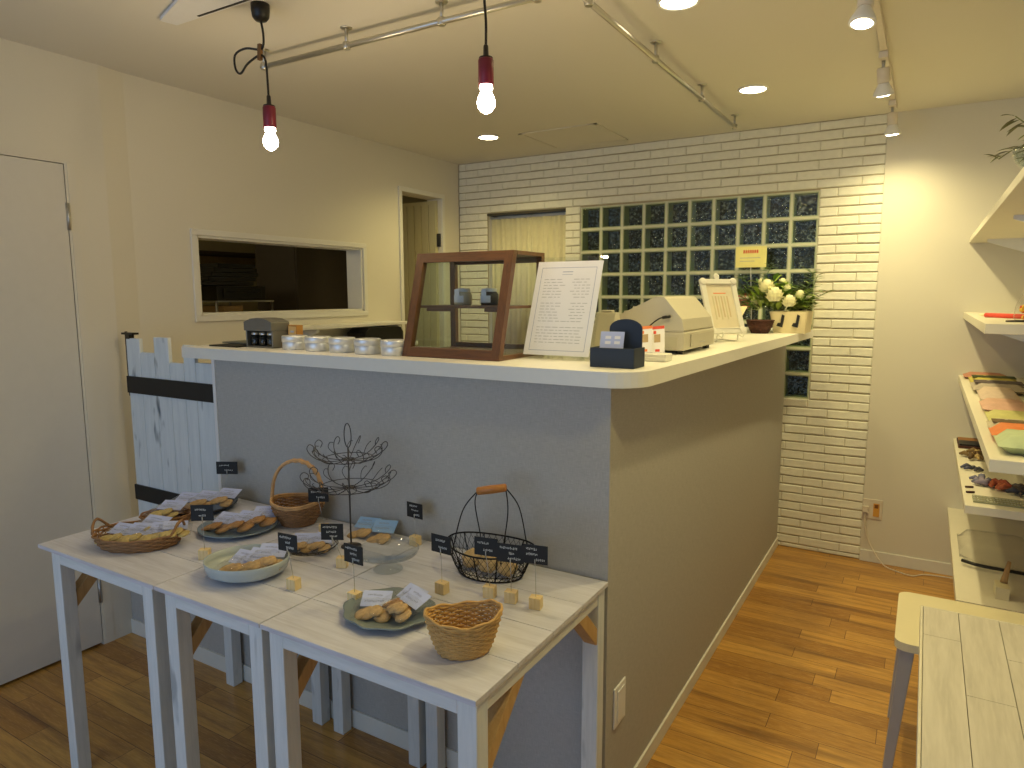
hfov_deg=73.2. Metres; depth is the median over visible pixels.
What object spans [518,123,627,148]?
ceiling hatch
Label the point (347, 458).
wire stand
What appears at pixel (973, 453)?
ribbon
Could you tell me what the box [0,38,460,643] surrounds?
wall
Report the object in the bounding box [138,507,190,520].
basket
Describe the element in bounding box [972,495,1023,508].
mat
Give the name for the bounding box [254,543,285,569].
packet
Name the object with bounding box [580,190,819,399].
window
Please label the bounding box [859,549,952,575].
baseboard
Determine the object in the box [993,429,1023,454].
pack
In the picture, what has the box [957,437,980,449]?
case
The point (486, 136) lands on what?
recessed light
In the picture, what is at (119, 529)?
packet
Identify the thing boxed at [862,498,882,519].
wall outlet
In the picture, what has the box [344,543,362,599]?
price sign
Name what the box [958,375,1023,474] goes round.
wall shelf
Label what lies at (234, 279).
baking tray
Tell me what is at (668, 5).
recessed light
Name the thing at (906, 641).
table
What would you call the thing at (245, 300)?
shelf
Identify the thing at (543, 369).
countertop
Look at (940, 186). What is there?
wall
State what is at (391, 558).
cake stand
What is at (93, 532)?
handle
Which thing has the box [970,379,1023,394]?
pack
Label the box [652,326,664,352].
leaflet
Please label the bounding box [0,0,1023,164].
ceiling
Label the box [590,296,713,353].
cash register
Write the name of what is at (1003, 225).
wall shelf
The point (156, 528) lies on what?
packet
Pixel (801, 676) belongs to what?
floor
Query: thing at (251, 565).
packet
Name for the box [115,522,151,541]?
packet
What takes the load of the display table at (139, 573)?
on the floor
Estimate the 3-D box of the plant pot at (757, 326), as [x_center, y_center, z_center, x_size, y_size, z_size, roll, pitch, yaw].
[1.216,-0.281,3.380,0.136,0.066,0.135,-6,10,-39]
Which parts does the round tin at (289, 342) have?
tin lid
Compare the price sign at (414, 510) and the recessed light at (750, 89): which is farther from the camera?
the recessed light at (750, 89)
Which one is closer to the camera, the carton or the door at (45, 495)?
the door at (45, 495)
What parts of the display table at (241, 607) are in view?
leg, leg, leg, leg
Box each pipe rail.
[260,0,541,70]
[582,0,738,129]
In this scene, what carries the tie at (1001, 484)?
on the wall shelf at (970, 507)
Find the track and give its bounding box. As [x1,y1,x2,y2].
[873,0,896,108]
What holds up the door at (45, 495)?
in the wall at (156, 162)
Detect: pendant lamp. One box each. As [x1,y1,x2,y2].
[233,1,278,150]
[477,0,494,113]
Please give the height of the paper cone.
0.133 m
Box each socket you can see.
[262,95,276,128]
[478,44,493,85]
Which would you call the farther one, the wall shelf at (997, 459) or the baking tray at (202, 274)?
the baking tray at (202, 274)
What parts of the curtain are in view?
rod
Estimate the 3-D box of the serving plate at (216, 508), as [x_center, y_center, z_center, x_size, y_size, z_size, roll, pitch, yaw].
[-1.098,0.429,2.426,0.250,0.023,0.250,4,9,31]
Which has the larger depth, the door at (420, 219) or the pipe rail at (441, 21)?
the door at (420, 219)
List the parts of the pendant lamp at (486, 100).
cord, bulb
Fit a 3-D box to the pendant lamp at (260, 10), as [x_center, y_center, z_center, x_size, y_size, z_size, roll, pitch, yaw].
[-0.830,-0.989,2.242,0.144,0.454,0.057,3,8,22]
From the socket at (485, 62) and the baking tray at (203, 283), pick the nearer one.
the socket at (485, 62)
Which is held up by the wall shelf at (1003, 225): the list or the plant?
the plant
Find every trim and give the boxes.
[0,142,114,643]
[398,186,446,346]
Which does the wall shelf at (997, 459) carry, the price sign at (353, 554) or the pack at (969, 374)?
the pack at (969, 374)
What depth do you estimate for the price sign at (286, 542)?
1.76 m
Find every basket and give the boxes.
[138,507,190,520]
[269,458,324,527]
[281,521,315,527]
[423,599,502,660]
[448,484,533,583]
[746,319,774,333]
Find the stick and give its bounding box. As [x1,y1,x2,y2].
[978,313,1023,318]
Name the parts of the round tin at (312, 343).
tin lid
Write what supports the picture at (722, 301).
attached to the photo frame at (720, 298)
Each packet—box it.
[94,522,132,543]
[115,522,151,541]
[135,522,171,540]
[140,514,172,533]
[146,500,187,517]
[159,520,189,537]
[171,492,199,508]
[187,490,221,505]
[201,511,238,533]
[209,488,241,506]
[219,548,250,570]
[225,510,262,532]
[238,547,277,570]
[243,506,276,526]
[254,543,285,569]
[295,533,316,552]
[306,532,331,552]
[347,516,381,537]
[354,590,392,622]
[366,519,397,543]
[382,582,428,614]
[385,586,431,622]
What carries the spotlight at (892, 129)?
attached to the track
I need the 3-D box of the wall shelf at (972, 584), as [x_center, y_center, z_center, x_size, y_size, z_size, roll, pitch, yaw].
[2.095,0.793,2.997,0.325,0.130,1.279,4,9,31]
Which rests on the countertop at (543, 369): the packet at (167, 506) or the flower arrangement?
the flower arrangement
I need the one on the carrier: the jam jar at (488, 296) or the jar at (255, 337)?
the jar at (255, 337)
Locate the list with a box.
[523,260,603,356]
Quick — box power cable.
[862,505,952,578]
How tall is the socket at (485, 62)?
0.102 m
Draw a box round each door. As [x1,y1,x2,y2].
[0,155,102,684]
[402,201,440,346]
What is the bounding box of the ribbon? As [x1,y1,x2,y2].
[959,447,983,459]
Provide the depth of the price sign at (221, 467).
2.50 m
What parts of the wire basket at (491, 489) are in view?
basket frame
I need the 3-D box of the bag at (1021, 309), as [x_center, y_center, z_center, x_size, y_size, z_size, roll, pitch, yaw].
[1.794,-0.289,2.378,0.100,0.140,0.103,4,9,31]
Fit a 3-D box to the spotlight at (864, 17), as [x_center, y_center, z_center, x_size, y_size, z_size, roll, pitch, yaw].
[0.992,-1.086,1.944,0.074,0.152,0.085,4,9,31]
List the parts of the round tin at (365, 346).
tin lid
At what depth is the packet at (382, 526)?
2.13 m
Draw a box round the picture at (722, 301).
[706,285,738,327]
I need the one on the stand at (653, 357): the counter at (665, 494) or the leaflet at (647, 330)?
the leaflet at (647, 330)
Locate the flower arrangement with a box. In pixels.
[736,263,831,333]
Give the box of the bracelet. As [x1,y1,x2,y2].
[1006,320,1023,321]
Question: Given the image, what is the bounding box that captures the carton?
[202,305,242,311]
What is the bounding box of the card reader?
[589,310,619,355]
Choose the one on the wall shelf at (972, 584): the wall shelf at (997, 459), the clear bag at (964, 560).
the clear bag at (964, 560)
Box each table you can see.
[38,498,329,767]
[154,519,426,767]
[260,541,607,767]
[882,592,1023,767]
[916,605,1023,767]
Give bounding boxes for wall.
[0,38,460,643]
[131,591,225,672]
[198,196,426,310]
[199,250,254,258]
[458,97,1023,563]
[459,114,887,558]
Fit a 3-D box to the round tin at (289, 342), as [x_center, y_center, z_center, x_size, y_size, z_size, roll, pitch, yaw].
[-0.774,-0.149,2.460,0.090,0.050,0.090,4,9,31]
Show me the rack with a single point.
(271, 301)
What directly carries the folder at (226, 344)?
on the countertop at (543, 369)
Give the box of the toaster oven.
[201,286,265,300]
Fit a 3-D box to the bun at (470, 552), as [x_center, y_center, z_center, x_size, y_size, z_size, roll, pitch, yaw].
[-0.109,0.474,1.886,0.062,0.054,0.055,4,9,31]
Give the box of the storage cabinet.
[255,244,347,310]
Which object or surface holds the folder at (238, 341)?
on the folder at (226, 344)
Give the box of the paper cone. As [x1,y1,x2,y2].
[740,306,747,315]
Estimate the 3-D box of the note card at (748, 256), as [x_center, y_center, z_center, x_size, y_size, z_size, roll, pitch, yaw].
[1.339,-0.545,3.885,0.166,0.454,0.017,4,9,31]
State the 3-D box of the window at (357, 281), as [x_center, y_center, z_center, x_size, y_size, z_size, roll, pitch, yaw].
[-1.234,-0.574,3.735,0.130,0.431,1.168,4,9,31]
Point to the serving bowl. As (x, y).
(214, 561)
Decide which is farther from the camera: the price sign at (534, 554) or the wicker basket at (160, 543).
the wicker basket at (160, 543)
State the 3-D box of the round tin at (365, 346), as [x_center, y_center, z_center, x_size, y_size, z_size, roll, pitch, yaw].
[-0.475,-0.125,2.272,0.090,0.050,0.090,4,9,31]
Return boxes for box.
[288,325,302,334]
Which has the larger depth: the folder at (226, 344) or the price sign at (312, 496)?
the folder at (226, 344)
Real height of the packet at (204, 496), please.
0.041 m
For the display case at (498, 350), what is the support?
on the countertop at (543, 369)
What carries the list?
in the holder
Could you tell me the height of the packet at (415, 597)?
0.041 m
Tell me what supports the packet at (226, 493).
on the serving plate at (216, 508)
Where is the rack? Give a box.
[202,300,273,312]
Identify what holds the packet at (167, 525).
in the wicker basket at (160, 543)
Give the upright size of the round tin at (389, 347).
0.050 m
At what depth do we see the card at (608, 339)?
1.84 m
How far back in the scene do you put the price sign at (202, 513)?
1.95 m
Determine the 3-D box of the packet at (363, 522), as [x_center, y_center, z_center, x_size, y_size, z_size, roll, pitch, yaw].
[-0.466,0.453,2.168,0.090,0.043,0.103,2,8,19]
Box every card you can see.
[599,331,624,348]
[735,246,766,318]
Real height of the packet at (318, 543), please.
0.032 m
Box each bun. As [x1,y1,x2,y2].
[460,548,481,567]
[477,555,497,572]
[495,561,517,576]
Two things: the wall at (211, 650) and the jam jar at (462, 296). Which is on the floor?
the wall at (211, 650)
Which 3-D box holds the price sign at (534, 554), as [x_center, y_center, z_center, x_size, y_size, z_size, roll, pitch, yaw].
[0.055,0.460,1.648,0.062,0.156,0.024,2,8,19]
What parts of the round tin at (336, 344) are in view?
tin lid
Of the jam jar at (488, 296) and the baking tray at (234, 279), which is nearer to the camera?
the jam jar at (488, 296)
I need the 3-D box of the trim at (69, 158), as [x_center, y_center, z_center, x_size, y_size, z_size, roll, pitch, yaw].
[-1.952,0.150,2.474,0.002,2.033,0.894,4,9,31]
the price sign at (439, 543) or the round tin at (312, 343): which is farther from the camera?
the round tin at (312, 343)
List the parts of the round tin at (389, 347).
tin lid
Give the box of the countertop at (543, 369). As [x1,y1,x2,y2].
[181,327,813,388]
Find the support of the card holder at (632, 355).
on the countertop at (543, 369)
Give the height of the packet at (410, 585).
0.041 m
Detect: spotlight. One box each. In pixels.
[848,0,876,29]
[873,50,894,96]
[884,100,900,135]
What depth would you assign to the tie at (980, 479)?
2.69 m
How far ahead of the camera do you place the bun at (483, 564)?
1.84 m
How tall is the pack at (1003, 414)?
0.027 m
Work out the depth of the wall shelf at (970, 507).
2.62 m
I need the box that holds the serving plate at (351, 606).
[343,587,435,630]
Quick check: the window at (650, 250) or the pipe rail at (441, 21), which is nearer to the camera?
the pipe rail at (441, 21)
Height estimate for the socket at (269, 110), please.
0.102 m
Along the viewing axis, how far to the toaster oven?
4.26 m
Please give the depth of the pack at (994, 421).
2.10 m
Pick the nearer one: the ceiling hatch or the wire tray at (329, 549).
the wire tray at (329, 549)
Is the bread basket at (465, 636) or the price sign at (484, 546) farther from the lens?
the price sign at (484, 546)
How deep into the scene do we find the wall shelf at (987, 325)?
2.27 m
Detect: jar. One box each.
[251,331,259,343]
[259,331,267,345]
[267,332,271,344]
[454,288,471,304]
[480,288,498,304]
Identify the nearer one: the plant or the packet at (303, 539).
the plant
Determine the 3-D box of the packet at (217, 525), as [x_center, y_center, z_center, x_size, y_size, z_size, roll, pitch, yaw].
[-0.927,0.445,2.203,0.115,0.043,0.108,2,8,19]
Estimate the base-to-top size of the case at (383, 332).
0.090 m
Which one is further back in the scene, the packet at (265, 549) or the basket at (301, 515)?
the basket at (301, 515)
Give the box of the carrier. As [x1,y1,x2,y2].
[244,317,288,347]
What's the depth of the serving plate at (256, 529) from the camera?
2.17 m
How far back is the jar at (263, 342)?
2.54 m
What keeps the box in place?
on the countertop at (543, 369)
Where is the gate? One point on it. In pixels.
(172, 403)
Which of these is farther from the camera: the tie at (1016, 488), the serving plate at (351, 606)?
the tie at (1016, 488)
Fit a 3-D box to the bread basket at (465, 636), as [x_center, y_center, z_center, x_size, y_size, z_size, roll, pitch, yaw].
[-0.102,0.516,1.451,0.148,0.096,0.146,4,9,31]
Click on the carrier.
(260, 332)
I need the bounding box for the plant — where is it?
[983,114,1023,168]
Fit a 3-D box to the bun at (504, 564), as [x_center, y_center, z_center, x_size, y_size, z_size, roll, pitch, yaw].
[-0.011,0.482,1.828,0.062,0.054,0.055,4,9,31]
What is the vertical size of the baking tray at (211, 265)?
0.024 m
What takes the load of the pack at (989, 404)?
on the wall shelf at (997, 459)
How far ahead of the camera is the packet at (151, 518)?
2.16 m
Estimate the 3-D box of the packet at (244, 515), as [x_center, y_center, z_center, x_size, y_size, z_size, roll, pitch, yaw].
[-0.856,0.439,2.195,0.115,0.043,0.108,2,8,17]
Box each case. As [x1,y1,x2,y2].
[347,326,402,339]
[402,250,544,361]
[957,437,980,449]
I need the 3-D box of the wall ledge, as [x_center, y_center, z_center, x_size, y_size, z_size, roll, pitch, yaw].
[-0.934,-0.297,3.988,0.183,0.104,0.940,4,9,31]
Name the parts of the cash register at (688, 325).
drawer, drawer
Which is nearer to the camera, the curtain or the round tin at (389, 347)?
the round tin at (389, 347)
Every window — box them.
[190,228,368,321]
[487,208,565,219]
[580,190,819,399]
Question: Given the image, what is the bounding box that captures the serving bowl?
[203,544,289,582]
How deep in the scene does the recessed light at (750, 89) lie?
3.12 m
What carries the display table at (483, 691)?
on the floor
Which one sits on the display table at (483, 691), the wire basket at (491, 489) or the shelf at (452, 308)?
the wire basket at (491, 489)
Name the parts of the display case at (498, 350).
rail, post, rail, board, rail, post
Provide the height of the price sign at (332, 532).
0.123 m
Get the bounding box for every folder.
[209,343,246,347]
[222,340,245,343]
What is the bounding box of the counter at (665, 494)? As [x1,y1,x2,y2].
[211,345,785,767]
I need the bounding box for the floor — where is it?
[0,545,954,767]
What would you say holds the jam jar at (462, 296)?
on the display case at (498, 350)
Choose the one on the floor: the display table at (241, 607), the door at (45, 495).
the display table at (241, 607)
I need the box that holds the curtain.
[491,213,565,343]
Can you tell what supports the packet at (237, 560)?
in the serving bowl
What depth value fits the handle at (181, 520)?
2.06 m
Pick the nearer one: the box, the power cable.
the box
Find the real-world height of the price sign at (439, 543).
0.150 m
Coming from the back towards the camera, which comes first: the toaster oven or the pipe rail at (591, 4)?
the toaster oven
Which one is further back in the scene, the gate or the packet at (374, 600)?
the gate
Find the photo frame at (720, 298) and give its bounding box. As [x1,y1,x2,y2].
[699,273,746,341]
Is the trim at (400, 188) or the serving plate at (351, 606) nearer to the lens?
the serving plate at (351, 606)
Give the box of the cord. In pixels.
[960,463,983,470]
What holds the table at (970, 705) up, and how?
on the floor
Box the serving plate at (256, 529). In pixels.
[197,517,278,538]
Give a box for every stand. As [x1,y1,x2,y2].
[300,423,396,548]
[363,538,418,570]
[645,353,671,361]
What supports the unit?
attached to the ceiling
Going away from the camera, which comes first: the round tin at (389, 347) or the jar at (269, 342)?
the round tin at (389, 347)
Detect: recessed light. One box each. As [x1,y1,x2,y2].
[477,134,499,139]
[657,0,699,10]
[737,85,768,93]
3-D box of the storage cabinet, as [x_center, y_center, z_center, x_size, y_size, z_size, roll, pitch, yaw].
[-1.494,-0.233,5.146,0.415,2.100,0.600,4,9,31]
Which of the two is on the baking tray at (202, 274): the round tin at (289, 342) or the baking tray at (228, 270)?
the baking tray at (228, 270)
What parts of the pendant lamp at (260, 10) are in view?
cord, bulb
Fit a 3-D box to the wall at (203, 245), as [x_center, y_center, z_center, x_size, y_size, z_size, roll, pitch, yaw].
[-2.079,-0.317,4.642,2.212,2.400,3.800,4,9,31]
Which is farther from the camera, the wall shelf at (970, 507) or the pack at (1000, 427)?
the wall shelf at (970, 507)
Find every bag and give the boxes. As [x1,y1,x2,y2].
[957,529,1023,574]
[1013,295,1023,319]
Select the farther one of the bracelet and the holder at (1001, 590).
the holder at (1001, 590)
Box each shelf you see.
[202,300,273,301]
[421,305,530,311]
[947,508,1023,613]
[953,438,1023,520]
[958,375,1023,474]
[963,312,1023,341]
[969,167,1023,251]
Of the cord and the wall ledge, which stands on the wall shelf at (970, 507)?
the cord
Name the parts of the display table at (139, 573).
leg, leg, leg, leg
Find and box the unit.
[160,0,252,24]
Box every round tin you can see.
[281,335,306,349]
[304,336,330,350]
[328,337,354,352]
[354,338,380,354]
[380,339,403,355]
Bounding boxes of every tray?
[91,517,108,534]
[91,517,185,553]
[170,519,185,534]
[200,263,254,268]
[200,268,256,272]
[200,272,257,276]
[201,277,255,281]
[201,281,253,285]
[289,540,338,555]
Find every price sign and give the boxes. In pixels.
[190,505,213,559]
[216,462,237,487]
[278,532,300,590]
[308,487,328,531]
[321,523,348,567]
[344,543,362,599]
[407,501,422,546]
[431,533,450,595]
[474,536,497,598]
[497,543,523,603]
[523,544,547,610]
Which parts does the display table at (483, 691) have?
leg, leg, leg, leg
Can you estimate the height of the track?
0.020 m
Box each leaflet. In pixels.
[642,326,651,352]
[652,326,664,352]
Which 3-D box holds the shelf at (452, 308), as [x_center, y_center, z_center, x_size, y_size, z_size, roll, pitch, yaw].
[-0.110,-0.242,2.201,0.354,0.018,0.195,4,9,31]
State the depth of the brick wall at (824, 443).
3.91 m
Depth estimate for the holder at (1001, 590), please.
2.54 m
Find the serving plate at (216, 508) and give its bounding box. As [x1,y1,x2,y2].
[169,497,237,514]
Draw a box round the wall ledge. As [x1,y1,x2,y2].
[303,321,406,335]
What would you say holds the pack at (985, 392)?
on the wall shelf at (997, 459)
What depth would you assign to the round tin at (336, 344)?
2.30 m
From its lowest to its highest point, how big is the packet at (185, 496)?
0.041 m
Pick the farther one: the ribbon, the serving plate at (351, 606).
the ribbon
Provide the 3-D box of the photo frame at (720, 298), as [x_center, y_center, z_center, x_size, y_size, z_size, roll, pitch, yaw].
[0.855,-0.309,2.784,0.179,0.276,0.141,-3,8,-21]
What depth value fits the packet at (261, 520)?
2.20 m
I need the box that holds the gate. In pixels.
[121,331,218,515]
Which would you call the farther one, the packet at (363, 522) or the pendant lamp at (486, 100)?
the packet at (363, 522)
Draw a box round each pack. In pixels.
[963,372,1005,377]
[968,375,1016,381]
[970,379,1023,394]
[976,386,1022,401]
[979,398,1023,410]
[984,409,1023,420]
[986,418,1023,427]
[988,422,1023,434]
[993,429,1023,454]
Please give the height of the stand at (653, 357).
0.021 m
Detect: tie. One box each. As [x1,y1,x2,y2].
[969,473,990,485]
[988,478,1011,489]
[1005,483,1023,496]
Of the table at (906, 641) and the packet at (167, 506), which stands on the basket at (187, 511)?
the packet at (167, 506)
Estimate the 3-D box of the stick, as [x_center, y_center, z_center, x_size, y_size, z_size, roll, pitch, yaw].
[1.865,-0.257,2.603,0.028,0.018,0.315,-1,7,-4]
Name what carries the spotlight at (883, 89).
attached to the track
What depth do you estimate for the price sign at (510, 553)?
1.68 m
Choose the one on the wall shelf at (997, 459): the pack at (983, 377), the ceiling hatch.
the pack at (983, 377)
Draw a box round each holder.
[590,319,644,368]
[993,561,1010,600]

